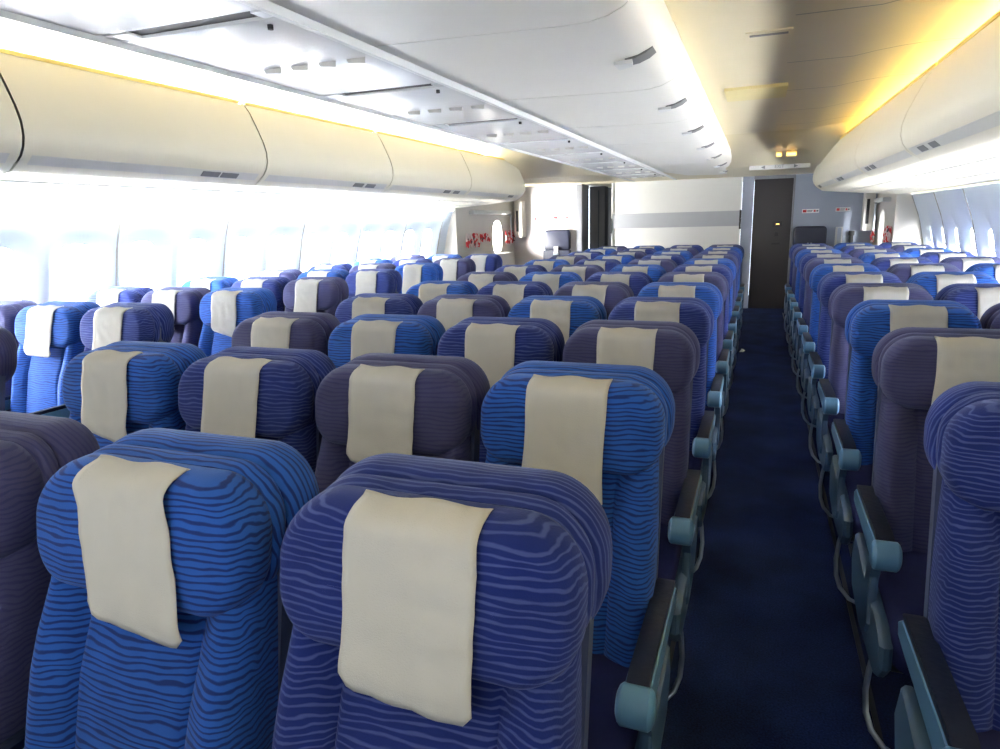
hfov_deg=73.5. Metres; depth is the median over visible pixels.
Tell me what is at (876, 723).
trim
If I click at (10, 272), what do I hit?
window
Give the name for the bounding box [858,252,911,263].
seat
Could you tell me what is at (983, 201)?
wall
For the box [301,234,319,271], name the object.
window
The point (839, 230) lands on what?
handset
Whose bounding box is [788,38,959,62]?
trim
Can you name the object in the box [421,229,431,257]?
window
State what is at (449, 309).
seat
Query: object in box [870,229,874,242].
strap
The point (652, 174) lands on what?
panel
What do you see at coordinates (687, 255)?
seat
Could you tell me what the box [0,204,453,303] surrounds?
wall
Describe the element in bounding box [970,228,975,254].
window
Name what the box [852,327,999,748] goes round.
seat
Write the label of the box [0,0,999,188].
ceiling
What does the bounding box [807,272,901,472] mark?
seat
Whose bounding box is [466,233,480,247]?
sign
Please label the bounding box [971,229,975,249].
shade
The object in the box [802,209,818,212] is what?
placard
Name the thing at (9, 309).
seat
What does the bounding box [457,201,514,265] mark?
door
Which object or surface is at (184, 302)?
seat
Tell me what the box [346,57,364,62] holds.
light
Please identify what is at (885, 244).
seat
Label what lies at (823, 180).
bin
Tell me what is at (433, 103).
panel
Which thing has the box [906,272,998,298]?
seat
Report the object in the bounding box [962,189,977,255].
trim
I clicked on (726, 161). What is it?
bin
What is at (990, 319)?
seat
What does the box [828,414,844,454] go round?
armrest
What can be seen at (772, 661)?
floor
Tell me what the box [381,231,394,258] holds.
window
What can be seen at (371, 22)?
bin
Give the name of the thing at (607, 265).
seat
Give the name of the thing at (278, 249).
window
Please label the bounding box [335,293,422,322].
seat
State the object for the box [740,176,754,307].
trim
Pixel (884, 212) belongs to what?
door
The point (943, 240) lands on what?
window
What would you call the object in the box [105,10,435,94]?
panel
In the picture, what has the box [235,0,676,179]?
trim
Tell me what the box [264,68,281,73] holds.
light
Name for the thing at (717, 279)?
seat
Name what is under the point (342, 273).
seat
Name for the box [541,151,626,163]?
panel
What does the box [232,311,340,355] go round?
seat
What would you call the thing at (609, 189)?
wall
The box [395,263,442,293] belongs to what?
seat
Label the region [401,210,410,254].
trim
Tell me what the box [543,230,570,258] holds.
seat
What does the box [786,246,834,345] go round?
seat
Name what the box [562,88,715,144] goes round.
bin
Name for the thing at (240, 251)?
window
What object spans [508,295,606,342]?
seat
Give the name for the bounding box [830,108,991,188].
bin
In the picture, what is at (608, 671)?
seat cushion
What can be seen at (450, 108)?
light
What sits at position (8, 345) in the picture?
seat
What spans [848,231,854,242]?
torch
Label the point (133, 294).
seat
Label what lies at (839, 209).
placard
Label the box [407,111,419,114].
light
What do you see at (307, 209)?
trim
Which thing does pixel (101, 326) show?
seat
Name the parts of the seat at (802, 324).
panel, floor rail, backrest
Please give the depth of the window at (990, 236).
6.14 m
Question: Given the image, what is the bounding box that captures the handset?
[834,227,842,245]
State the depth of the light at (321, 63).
2.50 m
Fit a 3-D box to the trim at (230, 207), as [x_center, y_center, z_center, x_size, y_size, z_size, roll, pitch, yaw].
[-2.344,-0.651,5.856,0.226,1.580,0.024,3,14,21]
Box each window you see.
[0,248,20,299]
[56,244,95,300]
[124,242,157,289]
[180,239,208,285]
[227,237,251,279]
[267,236,288,269]
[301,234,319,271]
[331,233,347,262]
[358,232,372,259]
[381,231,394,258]
[402,230,413,254]
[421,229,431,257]
[941,227,945,247]
[955,227,959,251]
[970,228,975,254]
[988,229,994,256]
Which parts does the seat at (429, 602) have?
backrest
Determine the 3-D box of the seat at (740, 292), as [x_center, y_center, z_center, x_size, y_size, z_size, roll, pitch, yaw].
[2.598,-0.925,7.943,0.545,1.123,0.780,3,14,21]
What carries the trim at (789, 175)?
attached to the wall at (706, 212)
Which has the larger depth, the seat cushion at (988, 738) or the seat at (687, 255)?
the seat at (687, 255)
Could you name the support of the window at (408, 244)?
in the wall at (37, 234)
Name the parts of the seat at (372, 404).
backrest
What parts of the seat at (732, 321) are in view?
floor rail, backrest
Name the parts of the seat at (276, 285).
backrest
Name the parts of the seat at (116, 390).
backrest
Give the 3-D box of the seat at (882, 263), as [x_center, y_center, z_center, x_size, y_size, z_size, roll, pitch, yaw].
[3.176,-0.340,5.300,0.509,1.123,0.780,3,14,20]
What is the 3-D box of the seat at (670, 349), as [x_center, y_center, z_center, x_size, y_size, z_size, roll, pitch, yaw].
[0.391,0.427,2.265,0.545,1.123,0.780,3,14,21]
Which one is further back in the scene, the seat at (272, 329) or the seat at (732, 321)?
the seat at (732, 321)
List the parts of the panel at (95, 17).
joint plate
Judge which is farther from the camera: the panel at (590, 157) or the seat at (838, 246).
the seat at (838, 246)
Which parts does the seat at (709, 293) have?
backrest, floor rail, panel, armrest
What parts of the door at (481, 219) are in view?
assist handle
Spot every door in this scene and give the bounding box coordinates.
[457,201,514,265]
[590,186,607,248]
[748,178,793,308]
[872,193,896,244]
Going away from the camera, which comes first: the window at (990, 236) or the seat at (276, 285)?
the seat at (276, 285)
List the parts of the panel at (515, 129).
plate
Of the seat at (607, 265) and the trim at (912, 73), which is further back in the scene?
the seat at (607, 265)
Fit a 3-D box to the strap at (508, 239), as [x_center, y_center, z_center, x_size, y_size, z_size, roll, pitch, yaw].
[0.176,-2.428,11.855,0.054,0.249,0.450,3,14,21]
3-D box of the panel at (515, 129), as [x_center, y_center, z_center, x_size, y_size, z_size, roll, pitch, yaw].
[0.072,-1.675,4.648,0.633,0.038,1.155,3,14,21]
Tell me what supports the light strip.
attached to the door at (481, 219)
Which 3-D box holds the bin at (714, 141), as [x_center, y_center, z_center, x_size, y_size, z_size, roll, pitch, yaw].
[1.492,-2.176,6.035,0.940,0.332,1.218,3,14,21]
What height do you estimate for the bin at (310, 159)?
0.608 m
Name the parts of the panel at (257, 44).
plate, plate, knob, joint plate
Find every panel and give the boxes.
[0,0,256,35]
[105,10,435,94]
[323,83,521,125]
[432,118,570,143]
[498,138,603,154]
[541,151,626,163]
[574,161,643,169]
[596,168,655,174]
[615,173,663,177]
[892,192,922,244]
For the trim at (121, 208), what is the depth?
4.78 m
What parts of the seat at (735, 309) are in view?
backrest, floor rail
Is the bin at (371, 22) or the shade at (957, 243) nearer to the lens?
the bin at (371, 22)
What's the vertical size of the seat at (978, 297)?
1.123 m
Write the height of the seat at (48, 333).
1.123 m
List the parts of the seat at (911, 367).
armrest, panel, floor rail, seat frame, backrest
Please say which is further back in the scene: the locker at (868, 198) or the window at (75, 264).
the locker at (868, 198)
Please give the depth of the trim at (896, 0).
2.97 m
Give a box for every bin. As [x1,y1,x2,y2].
[0,48,266,201]
[0,78,21,172]
[153,102,392,204]
[268,0,627,45]
[299,131,470,206]
[374,0,683,100]
[394,149,524,208]
[499,39,703,127]
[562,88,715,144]
[601,115,723,156]
[628,133,728,164]
[647,147,731,170]
[661,167,726,174]
[813,132,932,193]
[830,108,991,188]
[855,62,999,180]
[901,10,999,162]
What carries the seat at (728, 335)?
on the floor
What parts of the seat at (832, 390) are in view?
armrest, panel, floor rail, backrest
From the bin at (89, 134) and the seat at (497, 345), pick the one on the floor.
the seat at (497, 345)
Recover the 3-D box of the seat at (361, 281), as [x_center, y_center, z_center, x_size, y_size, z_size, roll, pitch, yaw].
[-1.169,-0.291,5.612,0.545,1.123,0.780,3,14,21]
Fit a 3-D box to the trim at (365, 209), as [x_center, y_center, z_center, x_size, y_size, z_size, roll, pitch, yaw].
[-1.594,-1.110,7.785,0.226,1.580,0.024,3,14,21]
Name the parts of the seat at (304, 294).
backrest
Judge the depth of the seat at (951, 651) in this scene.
1.33 m
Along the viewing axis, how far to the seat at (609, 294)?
3.90 m
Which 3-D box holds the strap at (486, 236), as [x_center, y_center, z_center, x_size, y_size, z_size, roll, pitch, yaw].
[-0.240,-2.203,10.780,0.054,0.149,0.400,3,14,21]
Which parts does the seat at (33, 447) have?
backrest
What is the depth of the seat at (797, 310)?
6.29 m
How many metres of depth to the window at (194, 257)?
5.57 m
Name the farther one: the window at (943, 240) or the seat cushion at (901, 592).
the window at (943, 240)
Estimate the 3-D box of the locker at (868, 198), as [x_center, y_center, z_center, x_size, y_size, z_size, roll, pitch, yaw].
[5.501,-2.467,10.005,0.140,0.620,0.221,3,14,21]
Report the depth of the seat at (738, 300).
7.25 m
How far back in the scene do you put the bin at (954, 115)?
3.05 m
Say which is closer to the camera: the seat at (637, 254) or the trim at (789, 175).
the seat at (637, 254)
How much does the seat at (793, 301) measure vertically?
1.123 m
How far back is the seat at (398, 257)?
8.29 m
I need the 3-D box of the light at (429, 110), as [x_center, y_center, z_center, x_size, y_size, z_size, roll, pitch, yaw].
[-0.342,-1.423,3.630,0.080,0.020,0.060,3,14,21]
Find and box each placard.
[553,216,571,219]
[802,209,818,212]
[836,207,849,211]
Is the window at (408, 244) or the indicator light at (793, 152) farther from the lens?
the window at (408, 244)
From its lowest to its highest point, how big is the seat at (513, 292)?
1.123 m
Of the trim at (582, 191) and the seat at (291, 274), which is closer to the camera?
the seat at (291, 274)
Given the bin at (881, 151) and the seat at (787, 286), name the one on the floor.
the seat at (787, 286)
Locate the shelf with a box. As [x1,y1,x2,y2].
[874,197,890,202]
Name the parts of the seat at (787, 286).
backrest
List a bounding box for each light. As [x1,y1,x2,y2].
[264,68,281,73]
[290,64,308,69]
[318,61,335,66]
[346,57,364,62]
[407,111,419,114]
[428,109,440,112]
[449,107,461,110]
[471,105,483,108]
[503,133,513,135]
[776,151,781,156]
[786,150,796,156]
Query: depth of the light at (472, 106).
3.52 m
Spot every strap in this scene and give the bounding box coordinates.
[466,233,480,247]
[480,233,490,241]
[505,230,514,244]
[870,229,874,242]
[883,226,891,242]
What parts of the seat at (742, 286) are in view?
backrest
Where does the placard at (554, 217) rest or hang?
attached to the wall at (706, 212)
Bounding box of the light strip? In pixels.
[469,210,510,213]
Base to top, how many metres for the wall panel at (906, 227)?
2.200 m
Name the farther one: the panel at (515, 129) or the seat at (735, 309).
the seat at (735, 309)
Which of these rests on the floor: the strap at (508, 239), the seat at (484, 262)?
the seat at (484, 262)
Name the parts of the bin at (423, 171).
rail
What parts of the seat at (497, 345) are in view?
backrest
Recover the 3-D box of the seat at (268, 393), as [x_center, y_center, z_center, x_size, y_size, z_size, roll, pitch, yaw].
[-0.838,0.541,1.913,0.509,1.123,0.780,3,14,21]
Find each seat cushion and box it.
[588,654,637,748]
[658,523,681,580]
[688,451,701,469]
[705,406,712,410]
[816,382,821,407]
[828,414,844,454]
[845,465,872,534]
[878,551,927,676]
[977,729,999,748]
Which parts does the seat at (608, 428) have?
backrest, armrest, panel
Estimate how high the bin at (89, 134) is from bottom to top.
0.608 m
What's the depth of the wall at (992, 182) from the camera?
6.15 m
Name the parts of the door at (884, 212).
assist handle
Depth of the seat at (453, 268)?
7.13 m
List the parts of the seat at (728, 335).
floor rail, backrest, panel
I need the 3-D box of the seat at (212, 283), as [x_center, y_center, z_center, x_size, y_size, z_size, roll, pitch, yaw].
[-2.410,-0.168,5.222,0.509,1.123,0.780,3,14,20]
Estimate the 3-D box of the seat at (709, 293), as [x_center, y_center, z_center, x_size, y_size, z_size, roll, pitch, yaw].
[0.943,0.089,3.684,0.545,1.123,0.780,3,14,20]
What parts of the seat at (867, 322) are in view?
armrest, panel, floor rail, leg, backrest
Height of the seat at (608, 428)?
1.123 m
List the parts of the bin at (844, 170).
rail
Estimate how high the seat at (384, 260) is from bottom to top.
1.123 m
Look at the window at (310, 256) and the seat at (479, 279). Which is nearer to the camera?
the seat at (479, 279)
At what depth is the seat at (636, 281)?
4.62 m
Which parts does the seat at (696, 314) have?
backrest, floor rail, panel, armrest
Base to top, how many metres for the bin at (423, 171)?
0.608 m
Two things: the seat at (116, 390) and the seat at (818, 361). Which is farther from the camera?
the seat at (818, 361)
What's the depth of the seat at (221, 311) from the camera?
4.18 m
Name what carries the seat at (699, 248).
on the floor
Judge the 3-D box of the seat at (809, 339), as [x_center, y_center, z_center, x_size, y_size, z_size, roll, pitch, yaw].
[2.433,-0.198,4.765,0.526,1.123,0.780,3,14,20]
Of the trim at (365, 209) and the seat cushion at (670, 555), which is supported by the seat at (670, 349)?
the seat cushion at (670, 555)
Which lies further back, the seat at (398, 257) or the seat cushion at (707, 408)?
the seat at (398, 257)
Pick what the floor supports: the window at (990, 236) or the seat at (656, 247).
the seat at (656, 247)
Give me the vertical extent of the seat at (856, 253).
1.123 m
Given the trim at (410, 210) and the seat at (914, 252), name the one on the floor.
the seat at (914, 252)
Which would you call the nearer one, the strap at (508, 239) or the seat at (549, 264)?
the seat at (549, 264)
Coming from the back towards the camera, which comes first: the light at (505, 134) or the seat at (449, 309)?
the light at (505, 134)
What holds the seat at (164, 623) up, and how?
on the floor
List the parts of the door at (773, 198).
latch plate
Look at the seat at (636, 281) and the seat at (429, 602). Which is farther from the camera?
the seat at (636, 281)
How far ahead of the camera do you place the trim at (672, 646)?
2.36 m
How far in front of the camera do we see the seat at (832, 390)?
3.45 m
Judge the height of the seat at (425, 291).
1.123 m
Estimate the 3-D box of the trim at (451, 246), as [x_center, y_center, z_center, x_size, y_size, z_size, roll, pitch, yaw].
[-0.860,-1.838,9.954,0.510,2.200,0.040,3,14,21]
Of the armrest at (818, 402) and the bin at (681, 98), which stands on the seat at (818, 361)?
the armrest at (818, 402)
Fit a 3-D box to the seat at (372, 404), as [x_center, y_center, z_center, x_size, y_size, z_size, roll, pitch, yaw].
[-0.369,0.568,1.737,0.509,1.123,0.780,3,14,20]
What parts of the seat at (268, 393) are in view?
backrest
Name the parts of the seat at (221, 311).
backrest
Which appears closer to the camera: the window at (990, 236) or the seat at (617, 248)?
the window at (990, 236)
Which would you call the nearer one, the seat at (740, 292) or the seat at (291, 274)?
the seat at (291, 274)
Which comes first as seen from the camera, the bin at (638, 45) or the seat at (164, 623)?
the seat at (164, 623)
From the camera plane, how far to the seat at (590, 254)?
7.82 m
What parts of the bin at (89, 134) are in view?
rail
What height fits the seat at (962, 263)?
1.123 m
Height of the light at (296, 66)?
0.020 m
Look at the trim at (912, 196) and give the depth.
8.43 m
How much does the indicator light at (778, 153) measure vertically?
0.065 m
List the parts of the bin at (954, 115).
rail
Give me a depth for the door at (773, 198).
10.72 m
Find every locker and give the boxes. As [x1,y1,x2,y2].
[514,201,525,236]
[860,193,875,230]
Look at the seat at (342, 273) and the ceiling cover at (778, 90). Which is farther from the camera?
the seat at (342, 273)
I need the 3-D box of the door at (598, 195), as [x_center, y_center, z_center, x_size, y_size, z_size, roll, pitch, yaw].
[1.818,-2.389,12.345,0.280,2.070,0.315,3,14,21]
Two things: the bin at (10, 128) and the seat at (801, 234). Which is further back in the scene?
the seat at (801, 234)
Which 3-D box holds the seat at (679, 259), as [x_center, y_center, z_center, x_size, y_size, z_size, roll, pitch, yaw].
[1.563,-0.615,6.705,0.509,1.123,0.780,3,14,20]
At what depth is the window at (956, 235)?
7.22 m
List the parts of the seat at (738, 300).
backrest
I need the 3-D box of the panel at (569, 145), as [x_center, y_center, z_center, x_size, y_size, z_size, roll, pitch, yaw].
[0.483,-1.926,5.704,0.633,0.038,1.155,3,14,21]
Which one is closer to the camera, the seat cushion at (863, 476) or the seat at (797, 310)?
the seat cushion at (863, 476)
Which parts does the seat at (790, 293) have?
panel, floor rail, backrest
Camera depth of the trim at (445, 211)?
9.61 m
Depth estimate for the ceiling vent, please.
3.33 m
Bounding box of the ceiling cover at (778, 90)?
[724,82,787,101]
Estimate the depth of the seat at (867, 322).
2.73 m
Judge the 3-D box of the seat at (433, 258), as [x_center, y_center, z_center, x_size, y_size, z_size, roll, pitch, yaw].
[-0.781,-0.851,8.031,0.509,1.123,0.780,3,14,20]
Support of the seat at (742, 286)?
on the floor
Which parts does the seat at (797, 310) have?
panel, floor rail, backrest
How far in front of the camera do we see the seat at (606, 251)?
8.53 m
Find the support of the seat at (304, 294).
on the floor
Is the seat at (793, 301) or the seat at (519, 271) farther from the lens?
the seat at (793, 301)
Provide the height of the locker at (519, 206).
0.620 m
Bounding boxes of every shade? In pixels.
[956,229,958,246]
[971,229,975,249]
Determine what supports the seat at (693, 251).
on the floor
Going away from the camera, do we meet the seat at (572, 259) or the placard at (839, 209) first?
the seat at (572, 259)
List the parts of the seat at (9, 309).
backrest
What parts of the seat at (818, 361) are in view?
armrest, panel, floor rail, backrest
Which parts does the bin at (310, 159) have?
rail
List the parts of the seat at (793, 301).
panel, floor rail, backrest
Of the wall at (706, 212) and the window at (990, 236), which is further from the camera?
the wall at (706, 212)
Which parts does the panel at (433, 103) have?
plate, plate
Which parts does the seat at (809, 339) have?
panel, floor rail, backrest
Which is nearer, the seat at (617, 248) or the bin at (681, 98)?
the bin at (681, 98)
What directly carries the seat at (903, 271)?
on the floor
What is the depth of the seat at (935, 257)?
5.92 m
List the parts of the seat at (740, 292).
backrest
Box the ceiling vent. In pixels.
[745,27,792,41]
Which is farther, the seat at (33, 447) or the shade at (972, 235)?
the shade at (972, 235)
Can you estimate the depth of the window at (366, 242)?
7.99 m
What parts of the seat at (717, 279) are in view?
backrest, floor rail, panel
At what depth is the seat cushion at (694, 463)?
2.86 m
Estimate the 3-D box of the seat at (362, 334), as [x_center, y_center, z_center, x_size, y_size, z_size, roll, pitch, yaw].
[-0.560,0.372,2.622,0.509,1.123,0.780,3,14,20]
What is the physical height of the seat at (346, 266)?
1.123 m
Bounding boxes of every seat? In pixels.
[0,300,36,411]
[0,327,16,410]
[0,411,99,743]
[0,428,318,748]
[5,301,100,412]
[28,302,173,417]
[62,341,206,447]
[86,286,153,305]
[141,287,210,346]
[178,346,335,473]
[181,276,237,291]
[198,287,276,356]
[231,277,289,311]
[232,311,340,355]
[253,269,302,280]
[272,453,612,748]
[283,277,348,315]
[298,269,349,279]
[308,263,352,271]
[315,353,489,493]
[328,314,445,367]
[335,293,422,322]
[345,269,401,297]
[349,263,395,272]
[352,258,392,266]
[390,255,425,261]
[392,258,432,266]
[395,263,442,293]
[406,281,477,303]
[417,294,510,330]
[427,254,461,261]
[433,258,475,280]
[438,316,564,462]
[456,272,517,290]
[465,254,501,271]
[476,281,552,307]
[480,361,676,748]
[494,265,547,280]
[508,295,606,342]
[519,272,582,294]
[524,259,569,271]
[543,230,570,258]
[549,255,587,264]
[550,265,604,281]
[553,281,633,319]
[563,320,701,699]
[568,251,603,258]
[574,259,621,271]
[584,248,615,254]
[585,272,652,296]
[594,255,635,263]
[597,246,626,250]
[608,297,714,571]
[609,264,666,281]
[610,251,646,258]
[623,248,656,254]
[628,259,676,272]
[634,245,664,250]
[637,282,723,498]
[642,254,685,265]
[654,250,692,260]
[658,272,729,449]
[662,247,698,255]
[670,245,703,252]
[672,264,733,415]
[683,258,736,389]
[691,254,739,368]
[699,250,741,352]
[705,247,742,338]
[708,244,744,328]
[784,243,827,334]
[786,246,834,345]
[788,249,842,359]
[791,253,851,376]
[792,226,826,245]
[796,257,863,398]
[800,263,880,427]
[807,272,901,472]
[816,283,933,517]
[829,299,981,603]
[834,243,871,249]
[840,245,882,252]
[848,248,895,257]
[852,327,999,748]
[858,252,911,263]
[870,257,932,271]
[878,242,917,247]
[885,263,960,282]
[890,245,933,251]
[894,381,999,748]
[903,248,952,256]
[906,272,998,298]
[919,251,975,262]
[934,283,999,319]
[939,256,999,271]
[965,263,999,283]
[980,303,999,328]
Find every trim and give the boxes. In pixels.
[0,9,634,181]
[20,37,74,51]
[115,206,122,285]
[222,207,231,276]
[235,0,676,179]
[298,209,308,269]
[356,209,365,260]
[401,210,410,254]
[436,211,445,253]
[444,208,457,253]
[576,184,588,251]
[670,527,697,669]
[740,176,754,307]
[755,174,795,283]
[782,313,883,748]
[787,73,917,90]
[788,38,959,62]
[797,0,897,14]
[912,196,923,244]
[933,192,946,247]
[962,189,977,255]
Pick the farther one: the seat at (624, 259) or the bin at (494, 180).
the bin at (494, 180)
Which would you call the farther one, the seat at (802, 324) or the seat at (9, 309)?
the seat at (802, 324)
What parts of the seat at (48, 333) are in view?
armrest, backrest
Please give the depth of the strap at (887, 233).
8.83 m
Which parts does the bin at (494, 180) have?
rail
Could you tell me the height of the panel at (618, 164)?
0.038 m
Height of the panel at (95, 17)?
0.038 m
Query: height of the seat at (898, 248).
1.123 m
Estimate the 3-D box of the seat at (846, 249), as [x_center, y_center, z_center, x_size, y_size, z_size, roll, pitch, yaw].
[4.004,-0.847,7.429,0.509,1.123,0.780,3,14,20]
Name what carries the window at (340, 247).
in the wall at (37, 234)
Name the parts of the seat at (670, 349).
backrest, floor rail, panel, armrest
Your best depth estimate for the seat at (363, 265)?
6.62 m
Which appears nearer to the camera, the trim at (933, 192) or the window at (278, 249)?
the window at (278, 249)
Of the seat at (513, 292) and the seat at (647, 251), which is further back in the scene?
the seat at (647, 251)
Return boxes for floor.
[661,308,913,748]
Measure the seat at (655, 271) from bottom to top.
1.123 m
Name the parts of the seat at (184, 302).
backrest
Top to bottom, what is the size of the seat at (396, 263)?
1.123 m
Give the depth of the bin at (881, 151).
4.52 m
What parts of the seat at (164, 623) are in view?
backrest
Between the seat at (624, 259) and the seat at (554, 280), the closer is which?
the seat at (554, 280)
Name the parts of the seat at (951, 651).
panel, armrest, backrest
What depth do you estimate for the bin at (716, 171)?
9.29 m
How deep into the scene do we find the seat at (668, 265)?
6.04 m
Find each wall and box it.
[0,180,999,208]
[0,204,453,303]
[493,173,877,264]
[608,187,611,245]
[912,183,999,257]
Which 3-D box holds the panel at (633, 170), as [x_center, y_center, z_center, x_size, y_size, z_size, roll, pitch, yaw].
[1.714,-2.680,8.870,0.633,0.038,1.155,3,14,21]
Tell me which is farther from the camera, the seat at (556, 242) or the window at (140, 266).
the seat at (556, 242)
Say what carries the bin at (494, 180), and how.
attached to the ceiling at (712, 32)
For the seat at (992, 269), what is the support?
on the floor
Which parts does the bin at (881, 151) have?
rail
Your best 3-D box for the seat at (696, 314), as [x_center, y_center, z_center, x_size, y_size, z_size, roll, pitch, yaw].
[0.666,0.258,2.975,0.545,1.123,0.780,3,14,21]

